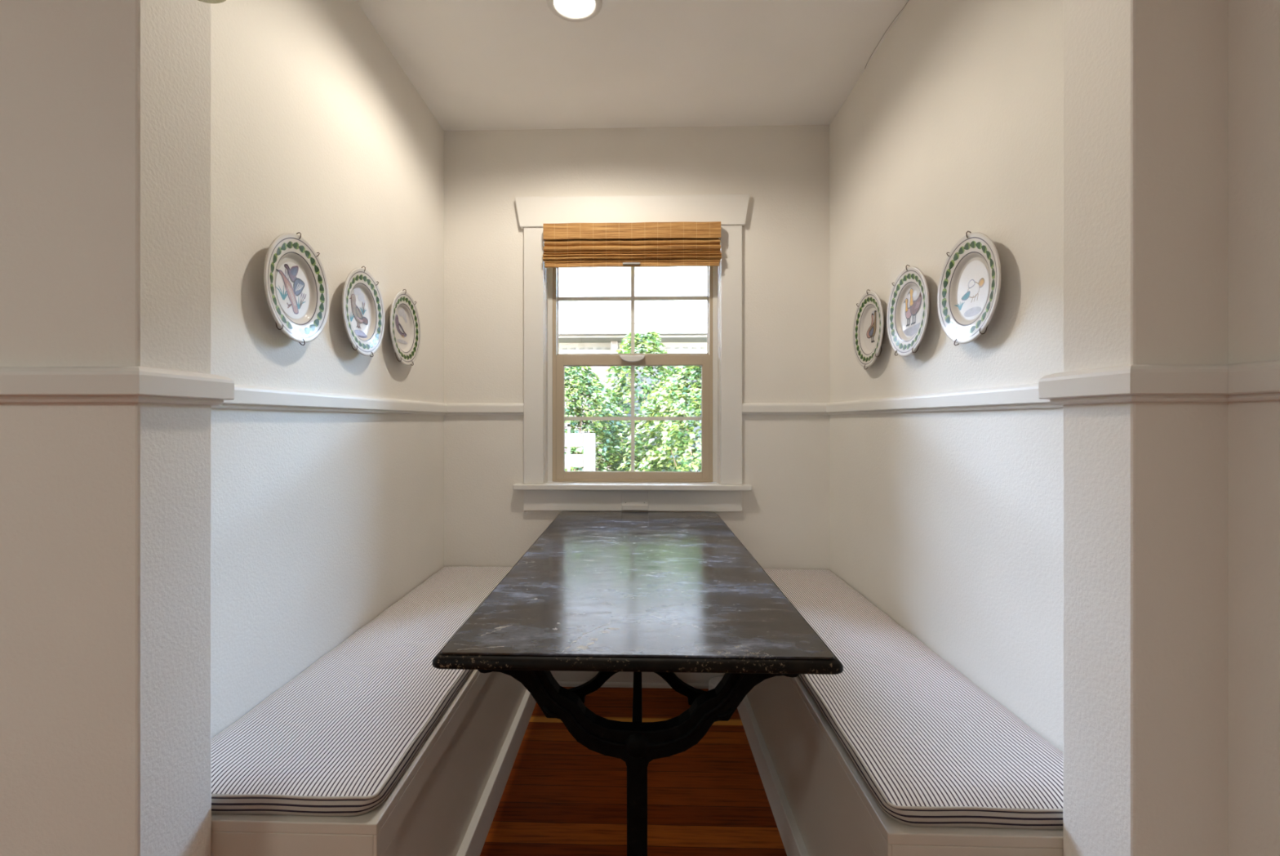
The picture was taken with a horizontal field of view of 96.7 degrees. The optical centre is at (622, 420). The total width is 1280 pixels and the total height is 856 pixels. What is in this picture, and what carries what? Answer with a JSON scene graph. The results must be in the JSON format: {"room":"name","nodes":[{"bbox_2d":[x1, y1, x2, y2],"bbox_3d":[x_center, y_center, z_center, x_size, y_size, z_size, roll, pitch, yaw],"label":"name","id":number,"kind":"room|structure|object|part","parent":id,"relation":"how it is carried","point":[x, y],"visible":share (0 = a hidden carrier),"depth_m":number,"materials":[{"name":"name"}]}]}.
{"room":"dining room","nodes":[
{"label":"dining room","id":0,"kind":"room"},
{"bbox_2d":[0,0,211,855],"bbox_3d":[-1.833,-0.063,0.926,2.277,2.440,0.143,0,0,2],"label":"wall","id":1,"kind":"structure","parent":0,"point":[105,105],"depth_m":0.82,"materials":[{"name":"paint"}]},
{"bbox_2d":[0,366,524,414],"bbox_3d":[-1.702,-0.052,1.688,2.492,0.052,1.718,0,0,2],"label":"trim","id":2,"kind":"structure","parent":1,"relation":"attached to","point":[144,384],"depth_m":0.87,"materials":[{"name":"paint"}]},
{"bbox_2d":[211,0,444,737],"bbox_3d":[-0.871,-0.063,1.823,0.120,2.440,1.710,0,0,2],"label":"wall","id":3,"kind":"structure","parent":0,"point":[322,522],"depth_m":1.52,"materials":[{"name":"paint"}]},
{"bbox_2d":[263,231,328,345],"bbox_3d":[-0.802,-0.323,1.393,0.036,0.274,0.261,0,0,2],"label":"decorative plate","id":4,"kind":"object","parent":3,"relation":"attached to","point":[295,283],"visible":1,"depth_m":1.40,"materials":[{"name":"ceramic"}]},
{"bbox_2d":[342,266,384,356],"bbox_3d":[-0.791,-0.332,1.724,0.036,0.268,0.261,0,0,2],"label":"decorative plate","id":5,"kind":"object","parent":3,"relation":"attached to","point":[362,304],"visible":1,"depth_m":1.73,"materials":[{"name":"ceramic"}]},
{"bbox_2d":[389,288,421,365],"bbox_3d":[-0.782,-0.333,2.028,0.036,0.267,0.261,0,0,2],"label":"decorative plate","id":6,"kind":"object","parent":3,"relation":"attached to","point":[404,319],"visible":1,"depth_m":2.04,"materials":[{"name":"ceramic"}]},
{"bbox_2d":[355,0,909,130],"bbox_3d":[-1.056,-1.343,-0.187,4.100,0.120,5.760,0,0,2],"label":"ceiling","id":7,"kind":"structure","parent":0,"point":[476,64],"depth_m":2.01,"materials":[{"name":"paint"}]},
{"bbox_2d":[546,0,602,22],"bbox_3d":[-0.146,-1.279,1.742,0.170,0.008,0.170,0,0,2],"label":"recessed light","id":8,"kind":"object","parent":7,"relation":"in","point":[573,11],"visible":1,"depth_m":1.77,"materials":[{"name":"paint"}]},
{"bbox_2d":[480,686,786,855],"bbox_3d":[-1.056,1.182,-0.187,4.100,0.050,5.760,0,0,2],"label":"floor","id":9,"kind":"structure","parent":0,"point":[561,796],"depth_m":1.76,"materials":[{"name":"brown wood"}]},
{"bbox_2d":[211,669,536,855],"bbox_3d":[-0.593,0.916,1.734,0.441,0.482,1.550,0,0,2],"label":"bench","id":10,"kind":"object","parent":9,"relation":"on","point":[446,802],"visible":0.36,"depth_m":1.27,"materials":[{"name":"paint"}]},
{"bbox_3d":[-0.627,0.926,0.970,0.420,0.462,0.020,0,0,2],"label":"panel","id":11,"kind":"part","parent":10,"relation":"part of","materials":[{"name":"paint"}]},
{"bbox_2d":[211,565,512,816],"bbox_3d":[-0.603,0.651,1.739,0.419,0.048,1.537,0,0,2],"label":"bench cushion","id":12,"kind":"object","parent":10,"relation":"on","point":[335,739],"visible":0.78,"depth_m":1.21,"materials":[{"name":"fabric"}]},
{"bbox_3d":[-0.391,0.926,1.728,0.006,0.462,1.550,0,0,2],"label":"frame","id":13,"kind":"part","parent":10,"relation":"part of","materials":[{"name":"paint"}]},
{"bbox_3d":[-0.401,0.926,1.738,0.016,0.462,1.530,0,0,2],"label":"panel","id":14,"kind":"part","parent":10,"relation":"part of","materials":[{"name":"paint"}]},
{"bbox_3d":[-0.383,1.107,1.721,0.021,0.100,1.536,0,0,2],"label":"baseboard","id":15,"kind":"part","parent":10,"relation":"part of","materials":[{"name":"paint"}]},
{"bbox_2d":[431,511,843,855],"bbox_3d":[0.045,0.775,1.705,0.691,0.764,1.525,0,0,2],"label":"dining table","id":16,"kind":"object","parent":9,"relation":"on","point":[664,593],"visible":1,"depth_m":1.11,"materials":[{"name":"stone"}]},
{"bbox_2d":[737,675,1062,855],"bbox_3d":[0.659,0.916,1.698,0.430,0.482,1.545,0,0,2],"label":"bench","id":17,"kind":"object","parent":9,"relation":"on","point":[820,802],"visible":0.26,"depth_m":1.28,"materials":[{"name":"paint"}]},
{"bbox_3d":[0.455,1.107,1.697,0.021,0.100,1.531,0,0,2],"label":"baseboard","id":18,"kind":"part","parent":17,"relation":"part of","materials":[{"name":"paint"}]},
{"bbox_3d":[0.473,0.926,1.714,0.016,0.462,1.525,0,0,2],"label":"panel","id":19,"kind":"part","parent":17,"relation":"part of","materials":[{"name":"paint"}]},
{"bbox_3d":[0.462,0.926,1.704,0.006,0.462,1.545,0,0,2],"label":"frame","id":20,"kind":"part","parent":17,"relation":"part of","materials":[{"name":"paint"}]},
{"bbox_2d":[763,568,1062,828],"bbox_3d":[0.670,0.651,1.702,0.407,0.048,1.531,0,0,2],"label":"bench cushion","id":21,"kind":"object","parent":17,"relation":"on","point":[917,731],"visible":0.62,"depth_m":1.17,"materials":[{"name":"fabric"}]},
{"bbox_3d":[0.646,0.926,0.935,0.409,0.462,0.020,0,0,2],"label":"panel","id":22,"kind":"part","parent":17,"relation":"part of","materials":[{"name":"paint"}]},
{"bbox_2d":[444,124,829,568],"bbox_3d":[0.057,-0.063,2.570,1.688,2.440,0.160,0,0,2],"label":"wall","id":23,"kind":"structure","parent":0,"point":[783,522],"depth_m":2.49,"materials":[{"name":"paint"}]},
{"bbox_2d":[512,194,751,511],"bbox_3d":[0.043,-0.292,2.540,1.028,1.367,0.200,0,0,2],"label":"window","id":24,"kind":"structure","parent":23,"relation":"in","point":[544,418],"depth_m":2.48,"materials":[{"name":"paint"}]},
{"bbox_3d":[-0.387,-0.286,2.494,0.087,1.121,0.021,0,0,2],"label":"casing","id":25,"kind":"part","parent":24,"relation":"part of","materials":[{"name":"paint"}]},
{"bbox_2d":[542,221,721,267],"bbox_3d":[0.041,-0.752,2.442,0.762,0.186,0.052,0,0,2],"label":"bamboo shade","id":26,"kind":"object","parent":24,"relation":"attached to","point":[637,244],"visible":1,"depth_m":2.43,"materials":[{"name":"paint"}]},
{"bbox_3d":[0.041,-0.911,2.476,1.016,0.130,0.029,0,0,2],"label":"head casing","id":27,"kind":"part","parent":24,"relation":"part of","materials":[{"name":"paint"}]},
{"bbox_3d":[0.046,-0.293,2.601,0.722,1.136,0.078,0,0,2],"label":"frame","id":28,"kind":"part","parent":24,"relation":"part of","materials":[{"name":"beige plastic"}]},
{"bbox_3d":[0.047,-0.562,2.612,0.706,0.562,0.032,0,0,2],"label":"sash","id":29,"kind":"part","parent":24,"relation":"part of","materials":[{"name":"clear glass"}]},
{"bbox_3d":[0.046,-0.017,2.579,0.689,0.560,0.030,0,0,2],"label":"sash","id":30,"kind":"part","parent":24,"relation":"part of","materials":[{"name":"beige plastic"}]},
{"bbox_2d":[622,491,648,510],"bbox_3d":[0.055,0.348,2.466,0.116,0.082,0.008,0,0,2],"label":"outlet cover","id":31,"kind":"object","parent":24,"relation":"attached to","point":[631,500],"visible":1,"depth_m":2.46,"materials":[{"name":"white plastic"}]},
{"bbox_3d":[0.055,0.348,2.467,0.116,0.082,0.005,0,0,2],"label":"plate","id":32,"kind":"part","parent":31,"relation":"part of","materials":[{"name":"white plastic"}]},
{"bbox_3d":[0.472,-0.286,2.467,0.090,1.121,0.021,0,0,2],"label":"casing","id":33,"kind":"part","parent":24,"relation":"part of","materials":[{"name":"paint"}]},
{"bbox_2d":[550,670,724,688],"bbox_3d":[0.060,1.104,2.478,0.817,0.106,0.022,0,0,2],"label":"baseboard","id":34,"kind":"structure","parent":23,"relation":"attached to","point":[564,677],"depth_m":2.47,"materials":[{"name":"paint"}]},
{"bbox_2d":[829,0,1279,855],"bbox_3d":[0.871,-0.063,-0.202,0.128,2.440,5.650,0,0,2],"label":"wall","id":35,"kind":"structure","parent":0,"point":[949,523],"depth_m":1.31,"materials":[{"name":"paint"}]},
{"bbox_2d":[852,288,884,368],"bbox_3d":[0.861,-0.317,1.972,0.036,0.274,0.261,0,0,2],"label":"decorative plate","id":36,"kind":"object","parent":35,"relation":"attached to","point":[868,320],"visible":1,"depth_m":1.99,"materials":[{"name":"ceramic"}]},
{"bbox_2d":[886,264,928,355],"bbox_3d":[0.852,-0.325,1.682,0.036,0.267,0.261,0,0,2],"label":"decorative plate","id":37,"kind":"object","parent":35,"relation":"attached to","point":[908,307],"visible":1,"depth_m":1.69,"materials":[{"name":"ceramic"}]},
{"bbox_2d":[937,231,1000,345],"bbox_3d":[0.842,-0.321,1.373,0.036,0.268,0.261,0,0,2],"label":"decorative plate","id":38,"kind":"object","parent":35,"relation":"attached to","point":[969,286],"visible":1,"depth_m":1.38,"materials":[{"name":"ceramic"}]},
{"bbox_2d":[742,359,1279,414],"bbox_3d":[0.624,-0.052,-0.273,0.384,0.052,5.493,0,0,2],"label":"trim","id":39,"kind":"structure","parent":35,"relation":"attached to","point":[1257,380],"depth_m":0.83,"materials":[{"name":"paint"}]},
{"bbox_2d":[1062,0,1227,855],"bbox_3d":[0.855,-0.063,0.852,0.288,2.440,0.133,0,0,2],"label":"wall","id":40,"kind":"structure","parent":0,"point":[1145,82],"depth_m":0.79,"materials":[{"name":"paint"}]},
{"label":"outside","id":41,"kind":"structure","parent":0,"visible":0},
{"bbox_3d":[0.383,1.482,12.329,28.000,0.050,19.330,0,0,2],"label":"ground","id":42,"kind":"structure","parent":41,"visible":0},
{"bbox_2d":[564,423,570,471],"bbox_3d":[-0.377,0.736,3.211,0.167,1.442,0.016,0,0,2],"label":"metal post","id":43,"kind":"object","parent":42,"relation":"on","point":[568,425],"visible":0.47,"depth_m":3.20,"materials":[{"name":"white metal"}]},
{"bbox_2d":[564,433,595,471],"bbox_3d":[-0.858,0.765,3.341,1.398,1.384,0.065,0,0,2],"label":"fence","id":44,"kind":"object","parent":42,"relation":"on","point":[587,460],"visible":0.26,"depth_m":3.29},
{"bbox_3d":[-0.190,0.765,3.320,0.063,1.384,0.065,0,0,2],"label":"post","id":45,"kind":"part","parent":44,"relation":"part of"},
{"bbox_2d":[564,366,649,471],"bbox_3d":[-0.480,0.485,4.849,1.540,1.950,1.378,0,0,-14],"label":"leafy shrub","id":46,"kind":"object","parent":42,"relation":"on","point":[598,392],"visible":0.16,"depth_m":4.64,"materials":[{"name":"green plant"}]},
{"bbox_3d":[-0.498,0.703,4.873,0.664,1.514,0.596,0,0,2],"label":"stem","id":47,"kind":"part","parent":46,"relation":"part of","materials":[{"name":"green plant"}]},
{"bbox_2d":[559,266,706,471],"bbox_3d":[0.297,-2.703,9.565,12.000,8.320,7.060,0,0,2],"label":"house","id":48,"kind":"structure","parent":42,"relation":"on","point":[585,326],"depth_m":6.59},
{"bbox_2d":[594,329,693,471],"bbox_3d":[0.177,0.278,5.695,1.074,2.361,1.037,0,0,35],"label":"leafy shrub","id":49,"kind":"object","parent":42,"relation":"on","point":[647,339],"visible":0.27,"depth_m":5.56,"materials":[{"name":"green plant"}]},
{"bbox_3d":[0.191,0.513,5.691,0.476,1.890,0.434,0,0,2],"label":"stem","id":50,"kind":"part","parent":49,"relation":"part of","materials":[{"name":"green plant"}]},
{"bbox_2d":[613,352,702,471],"bbox_3d":[0.697,0.460,4.504,1.540,2.000,1.375,0,0,-4],"label":"leafy shrub","id":51,"kind":"object","parent":42,"relation":"on","point":[674,394],"visible":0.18,"depth_m":4.34,"materials":[{"name":"green plant"}]},
{"bbox_3d":[0.695,0.621,4.521,0.669,1.678,0.592,0,0,2],"label":"stem","id":52,"kind":"part","parent":51,"relation":"part of","materials":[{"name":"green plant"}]}
]}

